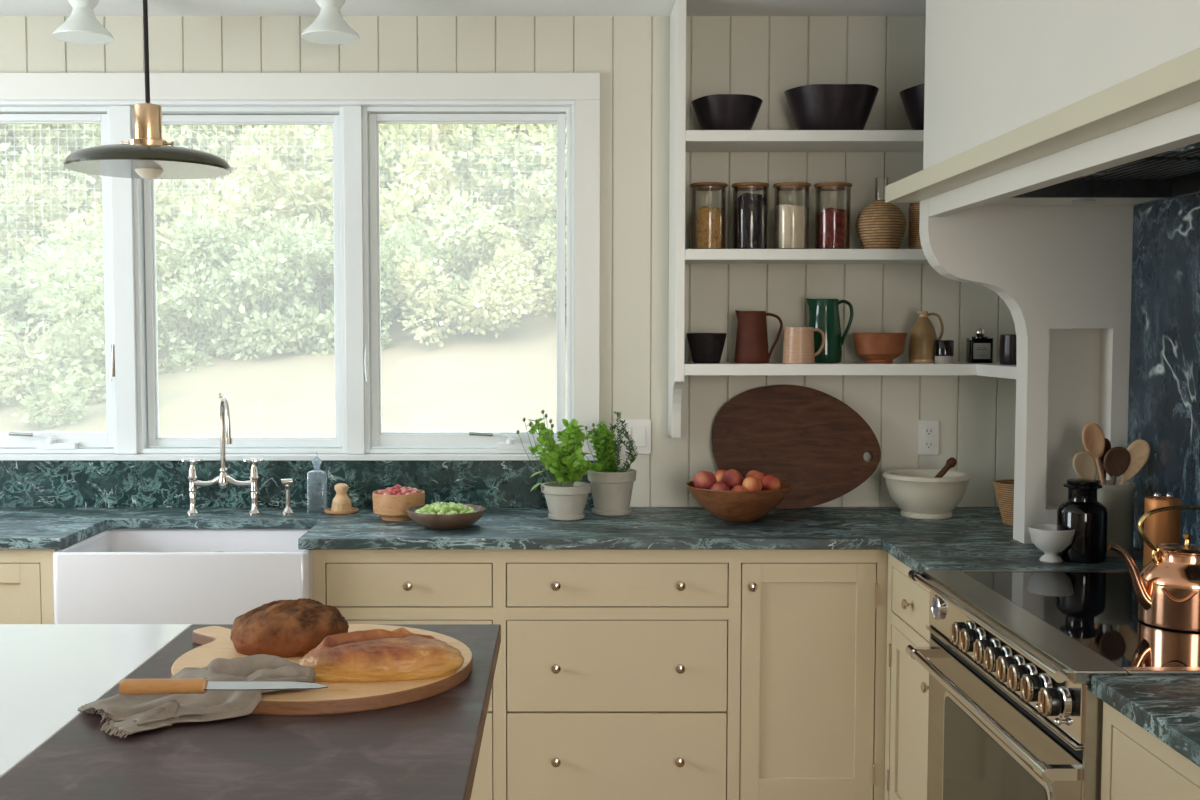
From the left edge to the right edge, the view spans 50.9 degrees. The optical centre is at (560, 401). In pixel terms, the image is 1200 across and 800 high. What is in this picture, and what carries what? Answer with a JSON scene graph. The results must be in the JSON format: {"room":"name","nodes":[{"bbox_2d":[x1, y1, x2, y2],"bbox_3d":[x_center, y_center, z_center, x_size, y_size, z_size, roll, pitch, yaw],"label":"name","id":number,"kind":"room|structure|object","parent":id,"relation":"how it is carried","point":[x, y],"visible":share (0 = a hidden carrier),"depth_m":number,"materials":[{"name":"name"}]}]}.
{"room":"kitchen","nodes":[
{"label":"kitchen","id":0,"kind":"room"},
{"bbox_2d":[0,0,925,15],"bbox_3d":[-0.787,-1.170,0.960,5.225,0.120,6.850,0,3,0],"label":"ceiling","id":1,"kind":"structure","parent":0,"point":[7,7],"depth_m":4.13,"materials":[{"name":"paint"}]},
{"bbox_2d":[52,0,113,44],"bbox_3d":[-1.475,-1.200,3.888,0.180,0.152,0.180,0,3,0],"label":"ceiling light","id":2,"kind":"object","parent":1,"relation":"attached to","point":[82,26],"visible":1,"depth_m":3.86,"materials":[{"name":"white ceramic"}]},
{"bbox_2d":[63,0,231,178],"bbox_3d":[-0.794,-0.810,2.408,0.308,0.763,0.308,-1,3,-17],"label":"pendant lamp","id":3,"kind":"object","parent":1,"relation":"hanging from","point":[145,156],"visible":1,"depth_m":2.40,"materials":[{"name":"black metal"}]},
{"bbox_2d":[134,102,161,139],"bbox_3d":[-0.794,-0.538,2.423,0.051,0.074,0.051,0,3,0],"label":"socket","id":4,"kind":"object","parent":3,"relation":"attached to","point":[147,115],"depth_m":2.40,"materials":[{"name":"gold metal"}]},
{"bbox_2d":[301,0,359,44],"bbox_3d":[-0.712,-1.200,3.888,0.180,0.152,0.180,0,3,0],"label":"ceiling light","id":5,"kind":"object","parent":1,"relation":"attached to","point":[329,27],"visible":1,"depth_m":3.85,"materials":[{"name":"white ceramic"}]},
{"bbox_2d":[0,16,1015,506],"bbox_3d":[-0.762,-0.066,4.378,5.075,2.673,0.150,0,3,0],"label":"wall","id":6,"kind":"structure","parent":0,"point":[762,57],"depth_m":4.26,"materials":[{"name":"paint"}]},
{"bbox_2d":[0,461,594,507],"bbox_3d":[-1.233,0.280,4.308,2.734,0.162,0.026,0,3,0],"label":"backsplash","id":7,"kind":"structure","parent":6,"relation":"attached to","point":[23,484],"depth_m":4.29,"materials":[{"name":"green stone"}]},
{"bbox_2d":[0,453,596,460],"bbox_3d":[-1.233,0.186,4.372,2.734,0.018,0.172,0,3,0],"label":"window sill","id":8,"kind":"structure","parent":6,"relation":"attached to","point":[3,456],"depth_m":4.29,"materials":[{"name":"white paint"}]},
{"bbox_2d":[0,73,599,454],"bbox_3d":[-1.095,-0.466,4.345,2.451,1.288,0.171,0,3,0],"label":"window","id":9,"kind":"structure","parent":6,"relation":"in","point":[376,441],"depth_m":4.27,"materials":[{"name":"white paint"}]},
{"bbox_2d":[0,106,137,453],"bbox_3d":[-1.823,-0.415,4.352,0.731,1.182,0.142,0,3,0],"label":"window","id":10,"kind":"structure","parent":9,"relation":"attached to","point":[10,442],"depth_m":4.31,"materials":[{"name":"white paint"}]},
{"bbox_2d":[132,107,345,452],"bbox_3d":[-1.097,-0.416,4.366,0.720,1.182,0.115,0,3,0],"label":"window","id":11,"kind":"structure","parent":9,"relation":"attached to","point":[149,441],"depth_m":4.34,"materials":[{"name":"white paint"}]},
{"bbox_2d":[616,419,650,453],"bbox_3d":[0.248,0.118,4.309,0.120,0.120,0.008,0,3,0],"label":"light switch","id":12,"kind":"object","parent":6,"relation":"attached to","point":[639,429],"visible":0.69,"depth_m":4.31,"materials":[{"name":"white plastic"}]},
{"bbox_2d":[668,0,1015,437],"bbox_3d":[0.993,-0.573,3.943,1.254,1.409,0.659,0,3,0],"label":"open shelves","id":13,"kind":"object","parent":6,"relation":"attached to","point":[681,140],"visible":0.66,"depth_m":4.05,"materials":[{"name":"white paint"}]},
{"bbox_2d":[686,333,726,363],"bbox_3d":[0.478,-0.177,4.137,0.132,0.099,0.132,0,3,0],"label":"bowl","id":14,"kind":"object","parent":13,"relation":"on","point":[705,348],"visible":0.99,"depth_m":4.09,"materials":[{"name":"ceramic"}]},
{"bbox_2d":[690,182,727,248],"bbox_3d":[0.485,-0.607,4.142,0.124,0.220,0.124,0,3,0],"label":"storage jar","id":15,"kind":"object","parent":13,"relation":"on","point":[700,186],"visible":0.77,"depth_m":4.12,"materials":[{"name":"clear glass"}]},
{"bbox_2d":[693,206,723,248],"bbox_3d":[0.485,-0.573,4.144,0.108,0.139,0.108,0,3,0],"label":"grain","id":16,"kind":"object","parent":15,"relation":"in","point":[708,219],"visible":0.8,"depth_m":4.10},
{"bbox_2d":[691,94,762,129],"bbox_3d":[0.542,-0.930,4.124,0.232,0.116,0.232,0,3,0],"label":"bowl","id":17,"kind":"object","parent":13,"relation":"on","point":[716,111],"visible":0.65,"depth_m":4.04,"materials":[{"name":"ceramic"}]},
{"bbox_2d":[731,182,768,248],"bbox_3d":[0.621,-0.607,4.142,0.124,0.220,0.124,0,3,0],"label":"storage jar","id":18,"kind":"object","parent":13,"relation":"on","point":[743,186],"visible":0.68,"depth_m":4.11,"materials":[{"name":"clear glass"}]},
{"bbox_2d":[735,193,765,248],"bbox_3d":[0.621,-0.595,4.143,0.108,0.183,0.108,0,3,0],"label":"beans","id":19,"kind":"object","parent":18,"relation":"in","point":[750,206],"visible":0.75,"depth_m":4.09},
{"bbox_2d":[734,310,782,363],"bbox_3d":[0.641,-0.214,4.137,0.145,0.174,0.115,2,4,32],"label":"pitcher","id":20,"kind":"object","parent":13,"relation":"on","point":[751,347],"visible":0.99,"depth_m":4.10,"materials":[{"name":"brown ceramic"}]},
{"bbox_2d":[773,182,810,248],"bbox_3d":[0.758,-0.607,4.142,0.124,0.220,0.124,0,3,0],"label":"storage jar","id":21,"kind":"object","parent":13,"relation":"on","point":[785,186],"visible":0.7,"depth_m":4.12,"materials":[{"name":"clear glass"}]},
{"bbox_2d":[777,203,807,248],"bbox_3d":[0.758,-0.578,4.144,0.108,0.149,0.108,0,3,0],"label":"flour","id":22,"kind":"object","parent":21,"relation":"in","point":[791,216],"visible":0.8,"depth_m":4.09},
{"bbox_2d":[782,327,824,363],"bbox_3d":[0.781,-0.184,4.090,0.126,0.118,0.105,2,4,34],"label":"mug","id":23,"kind":"object","parent":13,"relation":"on","point":[798,344],"visible":1,"depth_m":4.05,"materials":[{"name":"beige ceramic"}]},
{"bbox_2d":[806,298,853,362],"bbox_3d":[0.885,-0.237,4.177,0.141,0.214,0.117,2,4,32],"label":"pitcher","id":24,"kind":"object","parent":13,"relation":"on","point":[824,314],"visible":0.94,"depth_m":4.14,"materials":[{"name":"green ceramic"}]},
{"bbox_2d":[784,84,878,129],"bbox_3d":[0.883,-0.945,4.123,0.302,0.147,0.302,0,3,0],"label":"bowl","id":25,"kind":"object","parent":13,"relation":"on","point":[813,106],"visible":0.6,"depth_m":4.02,"materials":[{"name":"ceramic"}]},
{"bbox_2d":[814,182,851,248],"bbox_3d":[0.893,-0.607,4.142,0.124,0.220,0.124,0,3,0],"label":"storage jar","id":26,"kind":"object","parent":13,"relation":"on","point":[826,186],"visible":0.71,"depth_m":4.12,"materials":[{"name":"clear glass"}]},
{"bbox_2d":[818,208,848,248],"bbox_3d":[0.893,-0.571,4.144,0.108,0.135,0.108,0,3,0],"label":"beans","id":27,"kind":"object","parent":26,"relation":"in","point":[832,220],"visible":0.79,"depth_m":4.10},
{"bbox_2d":[852,333,906,363],"bbox_3d":[1.046,-0.177,4.137,0.176,0.100,0.176,0,3,0],"label":"bowl","id":28,"kind":"object","parent":13,"relation":"on","point":[877,348],"visible":1,"depth_m":4.07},
{"bbox_2d":[856,177,906,248],"bbox_3d":[1.050,-0.615,4.132,0.160,0.238,0.160,0,3,0],"label":"carafe","id":29,"kind":"object","parent":13,"relation":"on","point":[880,225],"visible":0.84,"depth_m":4.08,"materials":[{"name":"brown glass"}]},
{"bbox_2d":[899,83,924,129],"bbox_3d":[1.259,-0.948,4.123,0.296,0.152,0.296,0,3,0],"label":"bowl","id":30,"kind":"object","parent":13,"relation":"on","point":[912,98],"visible":0.13,"depth_m":4.07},
{"bbox_2d":[908,203,921,248],"bbox_3d":[1.203,-0.579,4.144,0.116,0.166,0.116,0,3,0],"label":"jar","id":31,"kind":"object","parent":13,"relation":"on","point":[914,242],"visible":0.16,"depth_m":4.11,"materials":[{"name":"brown wicker"}]},
{"bbox_2d":[908,311,943,362],"bbox_3d":[1.198,-0.214,4.151,0.102,0.171,0.091,2,4,37],"label":"jug","id":32,"kind":"object","parent":13,"relation":"on","point":[922,338],"visible":0.89,"depth_m":4.12,"materials":[{"name":"ceramic"}]},
{"bbox_2d":[935,340,953,363],"bbox_3d":[1.243,-0.163,4.087,0.059,0.076,0.059,0,3,0],"label":"tumbler","id":33,"kind":"object","parent":13,"relation":"on","point":[944,349],"visible":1,"depth_m":4.06,"materials":[{"name":"black ceramic"}]},
{"bbox_2d":[966,328,992,362],"bbox_3d":[1.381,-0.187,4.156,0.078,0.116,0.052,0,3,0],"label":"bottle","id":34,"kind":"object","parent":13,"relation":"on","point":[979,348],"visible":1,"depth_m":4.14,"materials":[{"name":"black glass"}]},
{"bbox_2d":[999,334,1015,364],"bbox_3d":[1.435,-0.166,3.987,0.092,0.095,0.093,0,3,0],"label":"ribbed vase","id":35,"kind":"object","parent":13,"relation":"on","point":[1007,348],"visible":0.57,"depth_m":3.96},
{"bbox_2d":[918,420,938,454],"bbox_3d":[1.257,0.121,4.309,0.072,0.120,0.009,0,3,0],"label":"wall outlet","id":36,"kind":"object","parent":6,"relation":"attached to","point":[928,430],"visible":1,"depth_m":4.31,"materials":[{"name":"white plastic"}]},
{"bbox_3d":[-0.788,1.486,1.162,5.025,0.060,6.750,0,3,0],"label":"floor","id":37,"kind":"structure","parent":0,"visible":0},
{"bbox_2d":[0,549,59,623],"bbox_3d":[-2.041,0.852,4.016,1.118,0.881,0.659,0,3,0],"label":"base cabinet","id":38,"kind":"object","parent":37,"relation":"on","point":[26,575],"visible":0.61,"depth_m":3.70,"materials":[{"name":"beige paint"}]},
{"bbox_2d":[0,624,500,799],"bbox_3d":[-1.412,0.978,1.519,2.576,0.914,2.221,0,3,0],"label":"kitchen island","id":39,"kind":"object","parent":37,"relation":"on","point":[428,748],"visible":0.74,"depth_m":1.88,"materials":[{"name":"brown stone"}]},
{"bbox_2d":[78,654,315,737],"bbox_3d":[-0.583,0.459,2.032,0.354,0.073,0.221,-2,4,-32],"label":"linen towel","id":40,"kind":"object","parent":39,"relation":"on","point":[128,714],"visible":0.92,"depth_m":1.99,"materials":[{"name":"fabric"}]},
{"bbox_2d":[119,678,327,694],"bbox_3d":[-0.523,0.440,1.961,0.316,0.024,0.033,0,3,-7],"label":"bread knife","id":41,"kind":"object","parent":40,"relation":"on","point":[198,685],"visible":1,"depth_m":1.95,"materials":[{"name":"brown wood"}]},
{"bbox_2d":[171,624,472,714],"bbox_3d":[-0.437,0.467,2.242,0.558,0.024,0.524,0,3,0],"label":"board","id":42,"kind":"object","parent":39,"relation":"on","point":[339,697],"visible":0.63,"depth_m":2.06,"materials":[{"name":"brown wood"}]},
{"bbox_2d":[230,598,348,657],"bbox_3d":[-0.497,0.406,2.312,0.213,0.089,0.156,-1,3,-11],"label":"bread loaf","id":43,"kind":"object","parent":42,"relation":"on","point":[281,628],"visible":0.82,"depth_m":2.25,"materials":[{"name":"food"}]},
{"bbox_2d":[299,627,463,682],"bbox_3d":[-0.306,0.427,2.152,0.278,0.065,0.146,-1,3,-11],"label":"bread loaf","id":44,"kind":"object","parent":42,"relation":"on","point":[400,654],"visible":0.93,"depth_m":2.10,"materials":[{"name":"food"}]},
{"bbox_2d":[312,550,499,799],"bbox_3d":[-0.455,0.852,4.016,0.548,0.881,0.659,0,3,0],"label":"base cabinet","id":45,"kind":"object","parent":37,"relation":"on","point":[366,586],"visible":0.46,"depth_m":3.70,"materials":[{"name":"beige paint"}]},
{"bbox_2d":[0,507,1142,572],"bbox_3d":[-0.487,0.409,3.746,4.225,0.032,1.164,0,3,0],"label":"countertop","id":46,"kind":"structure","parent":45,"relation":"on","point":[973,538],"depth_m":3.80,"materials":[{"name":"green stone"}]},
{"bbox_2d":[53,529,312,624],"bbox_3d":[-1.098,0.531,3.859,0.740,0.223,0.465,0,3,0],"label":"sink","id":47,"kind":"object","parent":46,"relation":"in","point":[109,576],"visible":0.84,"depth_m":3.63,"materials":[{"name":"white"}]},
{"bbox_2d":[182,392,263,514],"bbox_3d":[-1.118,0.169,4.135,0.239,0.403,0.172,2,4,26],"label":"bridge faucet","id":48,"kind":"object","parent":46,"relation":"on","point":[223,480],"visible":1,"depth_m":4.14,"materials":[{"name":"silver metal"}]},
{"bbox_2d":[325,507,357,514],"bbox_3d":[-0.728,0.361,4.182,0.110,0.013,0.110,0,3,0],"label":"dish","id":49,"kind":"object","parent":46,"relation":"on","point":[328,510],"visible":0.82,"depth_m":4.14,"materials":[{"name":"brown wood"}]},
{"bbox_2d":[331,483,351,510],"bbox_3d":[-0.728,0.315,4.180,0.068,0.092,0.068,0,3,0],"label":"brush","id":50,"kind":"object","parent":49,"relation":"on","point":[341,501],"visible":1,"depth_m":4.16,"materials":[{"name":"brown wood"}]},
{"bbox_2d":[372,489,424,520],"bbox_3d":[-0.522,0.332,4.056,0.168,0.086,0.168,0,3,0],"label":"bowl","id":51,"kind":"object","parent":46,"relation":"on","point":[388,507],"visible":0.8,"depth_m":3.98,"materials":[{"name":"brown wood"}]},
{"bbox_2d":[406,503,484,529],"bbox_3d":[-0.355,0.357,3.892,0.244,0.055,0.244,0,3,0],"label":"shallow dish","id":52,"kind":"object","parent":46,"relation":"on","point":[432,521],"visible":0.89,"depth_m":3.80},
{"bbox_2d":[516,410,602,520],"bbox_3d":[-0.002,0.200,4.039,0.285,0.353,0.211,0,3,0],"label":"potted herb","id":53,"kind":"object","parent":46,"relation":"on","point":[566,498],"visible":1,"depth_m":4.01,"materials":[{"name":"plant"}]},
{"bbox_2d":[541,481,591,515],"bbox_3d":[0.017,0.316,4.055,0.164,0.104,0.164,0,3,0],"label":"pot","id":54,"kind":"object","parent":53,"relation":"attached to","point":[563,498],"depth_m":4.00,"materials":[{"name":"ceramic"}]},
{"bbox_2d":[581,412,637,515],"bbox_3d":[0.167,0.198,4.154,0.166,0.342,0.162,3,4,39],"label":"potted herb","id":55,"kind":"object","parent":46,"relation":"on","point":[612,485],"visible":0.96,"depth_m":4.12,"materials":[{"name":"ceramic"}]},
{"bbox_2d":[588,468,635,511],"bbox_3d":[0.168,0.293,4.159,0.162,0.138,0.162,0,3,0],"label":"pot","id":56,"kind":"object","parent":55,"relation":"attached to","point":[611,489],"depth_m":4.10,"materials":[{"name":"ceramic"}]},
{"bbox_2d":[685,481,791,521],"bbox_3d":[0.565,0.320,4.015,0.336,0.115,0.336,0,3,0],"label":"fruit bowl","id":57,"kind":"object","parent":46,"relation":"on","point":[729,506],"visible":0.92,"depth_m":3.90,"materials":[{"name":"brown wood"}]},
{"bbox_2d":[712,385,880,508],"bbox_3d":[0.797,0.152,4.272,0.570,0.421,0.074,0,3,0],"label":"board","id":58,"kind":"object","parent":46,"relation":"on","point":[810,440],"visible":0.91,"depth_m":4.26,"materials":[{"name":"brown wood"}]},
{"bbox_2d":[883,468,970,519],"bbox_3d":[1.190,0.301,4.104,0.276,0.142,0.276,0,3,0],"label":"mortar","id":59,"kind":"object","parent":46,"relation":"on","point":[916,491],"visible":0.98,"depth_m":4.02,"materials":[{"name":"ceramic"}]},
{"bbox_2d":[993,479,1013,524],"bbox_3d":[1.440,0.316,3.944,0.169,0.131,0.169,0,3,0],"label":"wicker basket","id":60,"kind":"object","parent":46,"relation":"on","point":[1004,489],"visible":0.38,"depth_m":3.92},
{"bbox_2d":[1028,524,1074,562],"bbox_3d":[1.285,0.373,3.302,0.115,0.090,0.115,0,3,0],"label":"footed bowl","id":61,"kind":"object","parent":46,"relation":"on","point":[1046,537],"visible":0.98,"depth_m":3.27,"materials":[{"name":"white ceramic"}]},
{"bbox_2d":[1057,478,1107,563],"bbox_3d":[1.374,0.310,3.323,0.124,0.214,0.124,0,3,0],"label":"apothecary jar","id":62,"kind":"object","parent":46,"relation":"on","point":[1082,511],"visible":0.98,"depth_m":3.28,"materials":[{"name":"black glass"}]},
{"bbox_2d":[1097,480,1135,556],"bbox_3d":[1.490,0.315,3.424,0.128,0.193,0.128,0,3,0],"label":"utensil crock","id":63,"kind":"object","parent":46,"relation":"on","point":[1118,499],"visible":0.48,"depth_m":3.37,"materials":[{"name":"ceramic"}]},
{"bbox_2d":[1073,451,1096,478],"bbox_3d":[1.444,0.262,3.396,0.142,0.263,0.017,0,3,-4],"label":"wooden spoon","id":64,"kind":"object","parent":63,"relation":"in","point":[1084,464],"visible":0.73,"depth_m":3.38,"materials":[{"name":"brown wood"}]},
{"bbox_2d":[1082,422,1105,484],"bbox_3d":[1.472,0.222,3.441,0.107,0.335,0.018,0,3,0],"label":"wooden spoon","id":65,"kind":"object","parent":63,"relation":"in","point":[1093,438],"visible":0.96,"depth_m":3.43,"materials":[{"name":"brown wood"}]},
{"bbox_2d":[1104,447,1130,484],"bbox_3d":[1.490,0.255,3.388,0.079,0.274,0.037,0,3,0],"label":"wooden spoon","id":66,"kind":"object","parent":63,"relation":"in","point":[1117,460],"visible":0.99,"depth_m":3.38,"materials":[{"name":"brown wood"}]},
{"bbox_2d":[1120,440,1149,484],"bbox_3d":[1.519,0.246,3.426,0.148,0.290,0.022,0,3,7],"label":"wooden spoon","id":67,"kind":"object","parent":63,"relation":"in","point":[1139,450],"visible":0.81,"depth_m":3.41,"materials":[{"name":"brown wood"}]},
{"bbox_2d":[1143,492,1181,567],"bbox_3d":[1.452,0.322,3.043,0.081,0.208,0.081,0,3,0],"label":"copper canister","id":68,"kind":"object","parent":46,"relation":"on","point":[1164,526],"visible":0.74,"depth_m":3.01,"materials":[{"name":"brown metal"}]},
{"bbox_2d":[499,550,734,799],"bbox_3d":[0.165,0.852,4.016,0.691,0.881,0.659,0,3,0],"label":"base cabinet","id":69,"kind":"object","parent":37,"relation":"on","point":[617,666],"visible":0.98,"depth_m":3.71,"materials":[{"name":"beige paint"}]},
{"bbox_2d":[733,550,887,799],"bbox_3d":[0.735,0.852,4.016,0.450,0.881,0.659,0,3,0],"label":"base cabinet","id":70,"kind":"object","parent":37,"relation":"on","point":[810,629],"visible":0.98,"depth_m":3.72,"materials":[{"name":"beige paint"}]},
{"bbox_2d":[884,553,929,799],"bbox_3d":[1.272,0.884,3.454,0.689,0.881,0.513,0,3,0],"label":"base cabinet","id":71,"kind":"object","parent":37,"relation":"on","point":[907,680],"visible":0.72,"depth_m":3.53,"materials":[{"name":"beige paint"}]},
{"bbox_2d":[906,570,1199,799],"bbox_3d":[1.226,0.906,2.724,0.744,0.920,0.955,0,3,0],"label":"range cooker","id":72,"kind":"object","parent":37,"relation":"on","point":[1014,713],"visible":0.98,"depth_m":2.62,"materials":[{"name":"metal"}]},
{"bbox_2d":[964,572,1199,667],"bbox_3d":[1.288,0.455,2.694,0.575,0.014,0.888,0,3,0],"label":"cooktop","id":73,"kind":"object","parent":72,"relation":"in","point":[1097,612],"depth_m":2.67,"materials":[{"name":"glass"}]},
{"bbox_2d":[1107,505,1199,632],"bbox_3d":[1.258,0.334,2.565,0.240,0.243,0.178,-2,4,-35],"label":"copper kettle","id":74,"kind":"object","parent":72,"relation":"on","point":[1167,589],"visible":1,"depth_m":2.54,"materials":[{"name":"brown"}]},
{"bbox_2d":[1101,701,1199,799],"bbox_3d":[1.268,0.987,1.648,0.689,0.881,1.178,0,3,0],"label":"base cabinet","id":75,"kind":"object","parent":37,"relation":"on","point":[1136,765],"visible":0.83,"depth_m":2.08,"materials":[{"name":"beige paint"}]},
{"bbox_2d":[1091,676,1199,766],"bbox_3d":[1.278,0.533,1.575,0.693,0.032,1.285,0,3,0],"label":"countertop","id":76,"kind":"structure","parent":75,"relation":"on","point":[1166,707],"depth_m":2.06,"materials":[{"name":"green stone"}]},
{"label":"outside","id":77,"kind":"structure","parent":0,"visible":0},
{"bbox_2d":[0,126,565,436],"bbox_3d":[-4.000,-5.010,22.371,44.000,12.368,36.000,0,3,0],"label":"lawn","id":78,"kind":"structure","parent":77,"point":[470,383],"depth_m":11.58,"materials":[{"name":"green plant"}]},
{"bbox_2d":[0,179,26,271],"bbox_3d":[-9.059,-1.651,15.875,4.626,2.541,3.286,1,3,14],"label":"bush","id":79,"kind":"object","parent":78,"relation":"on","point":[7,207],"visible":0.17,"depth_m":15.92,"materials":[{"name":"green plant"}]},
{"bbox_2d":[0,317,62,405],"bbox_3d":[-6.029,-0.582,12.229,2.628,1.773,2.014,-3,4,-42],"label":"bush","id":80,"kind":"object","parent":78,"relation":"on","point":[19,389],"visible":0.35,"depth_m":12.27,"materials":[{"name":"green plant"}]},
{"bbox_2d":[0,203,65,339],"bbox_3d":[-7.377,-1.664,15.809,2.498,2.702,4.522,0,3,-1],"label":"bush","id":81,"kind":"object","parent":78,"relation":"on","point":[10,305],"visible":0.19,"depth_m":15.50,"materials":[{"name":"green plant"}]},
{"bbox_2d":[0,124,100,249],"bbox_3d":[-9.067,-3.483,19.351,6.084,4.047,4.323,1,3,16],"label":"bush","id":82,"kind":"object","parent":78,"relation":"on","point":[66,134],"visible":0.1,"depth_m":17.86,"materials":[{"name":"green plant"}]},
{"bbox_2d":[0,242,213,427],"bbox_3d":[-4.961,-0.672,12.125,2.670,1.853,3.758,0,3,4],"label":"bush","id":83,"kind":"object","parent":78,"relation":"on","point":[59,299],"visible":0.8,"depth_m":11.01,"materials":[{"name":"green plant"}]},
{"bbox_2d":[0,161,215,309],"bbox_3d":[-6.716,-2.177,16.851,4.405,2.413,3.375,2,4,29],"label":"bush","id":84,"kind":"object","parent":78,"relation":"on","point":[15,244],"visible":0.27,"depth_m":16.58,"materials":[{"name":"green plant"}]},
{"bbox_2d":[0,125,220,250],"bbox_3d":[-7.413,-3.095,18.997,5.418,3.460,2.993,2,4,28],"label":"bush","id":85,"kind":"object","parent":78,"relation":"on","point":[46,154],"visible":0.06,"depth_m":17.64,"materials":[{"name":"green plant"}]},
{"bbox_2d":[0,143,260,306],"bbox_3d":[-5.428,-2.378,16.923,3.625,2.578,4.732,1,4,24],"label":"bush","id":86,"kind":"object","parent":78,"relation":"on","point":[90,219],"visible":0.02,"depth_m":15.76,"materials":[{"name":"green plant"}]},
{"bbox_2d":[6,124,287,244],"bbox_3d":[-5.818,-3.703,19.481,5.488,3.678,4.204,-2,4,-33],"label":"bush","id":87,"kind":"object","parent":78,"relation":"on","point":[90,199],"visible":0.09,"depth_m":17.32,"materials":[{"name":"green plant"}]},
{"bbox_2d":[33,212,311,372],"bbox_3d":[-4.091,-1.156,13.797,2.857,1.913,2.030,0,3,-5],"label":"bush","id":88,"kind":"object","parent":78,"relation":"on","point":[178,291],"visible":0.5,"depth_m":13.49,"materials":[{"name":"green plant"}]},
{"bbox_2d":[53,124,324,236],"bbox_3d":[-4.520,-3.307,18.456,3.924,3.354,5.523,2,4,28],"label":"bush","id":89,"kind":"object","parent":78,"relation":"on","point":[90,128],"visible":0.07,"depth_m":17.04,"materials":[{"name":"green plant"}]},
{"bbox_2d":[99,176,327,291],"bbox_3d":[-4.317,-2.204,16.453,2.647,2.087,3.456,3,5,44],"label":"bush","id":90,"kind":"object","parent":78,"relation":"on","point":[184,182],"visible":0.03,"depth_m":15.95,"materials":[{"name":"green plant"}]},
{"bbox_2d":[98,125,427,305],"bbox_3d":[-3.320,-2.548,15.976,3.737,3.123,4.878,3,4,38],"label":"bush","id":91,"kind":"object","parent":78,"relation":"on","point":[274,173],"visible":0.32,"depth_m":14.82,"materials":[{"name":"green plant"}]},
{"bbox_2d":[160,206,380,360],"bbox_3d":[-3.148,-1.160,13.944,2.881,2.035,1.592,3,4,38],"label":"bush","id":92,"kind":"object","parent":78,"relation":"on","point":[317,330],"visible":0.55,"depth_m":13.46,"materials":[{"name":"green plant"}]},
{"bbox_2d":[0,124,545,297],"bbox_3d":[-2.750,-2.344,15.145,10.500,3.848,0.109,0,3,0],"label":"fence","id":93,"kind":"object","parent":78,"relation":"on","point":[434,128],"visible":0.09,"depth_m":15.07,"materials":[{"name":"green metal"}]},
{"bbox_2d":[244,217,418,348],"bbox_3d":[-2.640,-1.238,14.083,2.006,1.562,2.823,-1,3,-11],"label":"bush","id":94,"kind":"object","parent":78,"relation":"on","point":[316,255],"visible":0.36,"depth_m":13.29,"materials":[{"name":"green plant"}]},
{"bbox_2d":[172,121,565,252],"bbox_3d":[-2.063,-3.760,18.423,6.244,3.830,4.783,0,3,-3],"label":"bush","id":95,"kind":"object","parent":78,"relation":"on","point":[209,150],"visible":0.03,"depth_m":17.17,"materials":[{"name":"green plant"}]},
{"bbox_2d":[303,124,511,276],"bbox_3d":[-2.111,-2.657,16.869,2.701,2.992,4.890,-1,3,-20],"label":"bush","id":96,"kind":"object","parent":78,"relation":"on","point":[450,151],"visible":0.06,"depth_m":15.54,"materials":[{"name":"green plant"}]},
{"bbox_2d":[268,124,565,305],"bbox_3d":[-1.412,-2.568,15.797,3.603,2.930,4.704,2,4,34],"label":"tree","id":97,"kind":"object","parent":78,"relation":"on","point":[423,186],"visible":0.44,"depth_m":14.77,"materials":[{"name":"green plant"}]},
{"bbox_2d":[380,196,504,335],"bbox_3d":[-1.751,-1.388,14.393,1.700,1.782,3.078,-1,4,-21],"label":"bush","id":98,"kind":"object","parent":78,"relation":"on","point":[429,242],"visible":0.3,"depth_m":13.57,"materials":[{"name":"green plant"}]},
{"bbox_2d":[391,185,565,346],"bbox_3d":[-0.791,-1.430,13.908,2.323,1.679,3.033,0,3,8],"label":"bush","id":99,"kind":"object","parent":78,"relation":"on","point":[478,296],"visible":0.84,"depth_m":13.02,"materials":[{"name":"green plant"}]},
{"bbox_2d":[440,124,565,229],"bbox_3d":[-0.481,-3.731,18.485,3.248,3.724,5.879,0,3,-2],"label":"bush","id":100,"kind":"object","parent":78,"relation":"on","point":[507,163],"visible":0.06,"depth_m":16.68,"materials":[{"name":"green plant"}]},
{"bbox_2d":[471,197,565,304],"bbox_3d":[0.250,-1.857,14.887,2.692,1.837,3.514,0,3,5],"label":"bush","id":101,"kind":"object","parent":78,"relation":"on","point":[550,261],"visible":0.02,"depth_m":14.86,"materials":[{"name":"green plant"}]},
{"bbox_2d":[490,124,565,240],"bbox_3d":[0.072,-2.632,16.720,2.486,1.898,3.500,0,3,1],"label":"bush","id":102,"kind":"object","parent":78,"relation":"on","point":[541,218],"visible":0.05,"depth_m":15.88,"materials":[{"name":"green plant"}]},
{"bbox_2d":[506,124,565,265],"bbox_3d":[1.055,-2.965,16.356,3.433,2.907,4.481,1,3,15],"label":"bush","id":103,"kind":"object","parent":78,"relation":"on","point":[543,127],"visible":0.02,"depth_m":15.62,"materials":[{"name":"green plant"}]},
{"bbox_2d":[534,156,565,290],"bbox_3d":[0.832,-1.782,14.222,3.072,1.913,2.183,-2,4,-34],"label":"bush","id":104,"kind":"object","parent":78,"relation":"on","point":[553,196],"visible":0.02,"depth_m":13.74,"materials":[{"name":"green plant"}]},
{"bbox_3d":[1.685,0.172,1.087,0.120,2.573,6.750,0,3,0],"label":"wall","id":105,"kind":"structure","parent":0,"visible":0},
{"bbox_2d":[885,0,1199,543],"bbox_3d":[1.282,-0.376,2.665,0.684,1.658,2.004,0,3,0],"label":"range hood","id":106,"kind":"object","parent":105,"relation":"attached to","point":[1046,122],"visible":1,"depth_m":3.25,"materials":[{"name":"paint"}]},
{"bbox_2d":[1127,193,1199,549],"bbox_3d":[1.612,0.000,2.278,0.024,0.952,2.549,0,3,0],"label":"backsplash","id":107,"kind":"structure","parent":105,"relation":"attached to","point":[1164,362],"depth_m":3.33,"materials":[{"name":"blue stone"}]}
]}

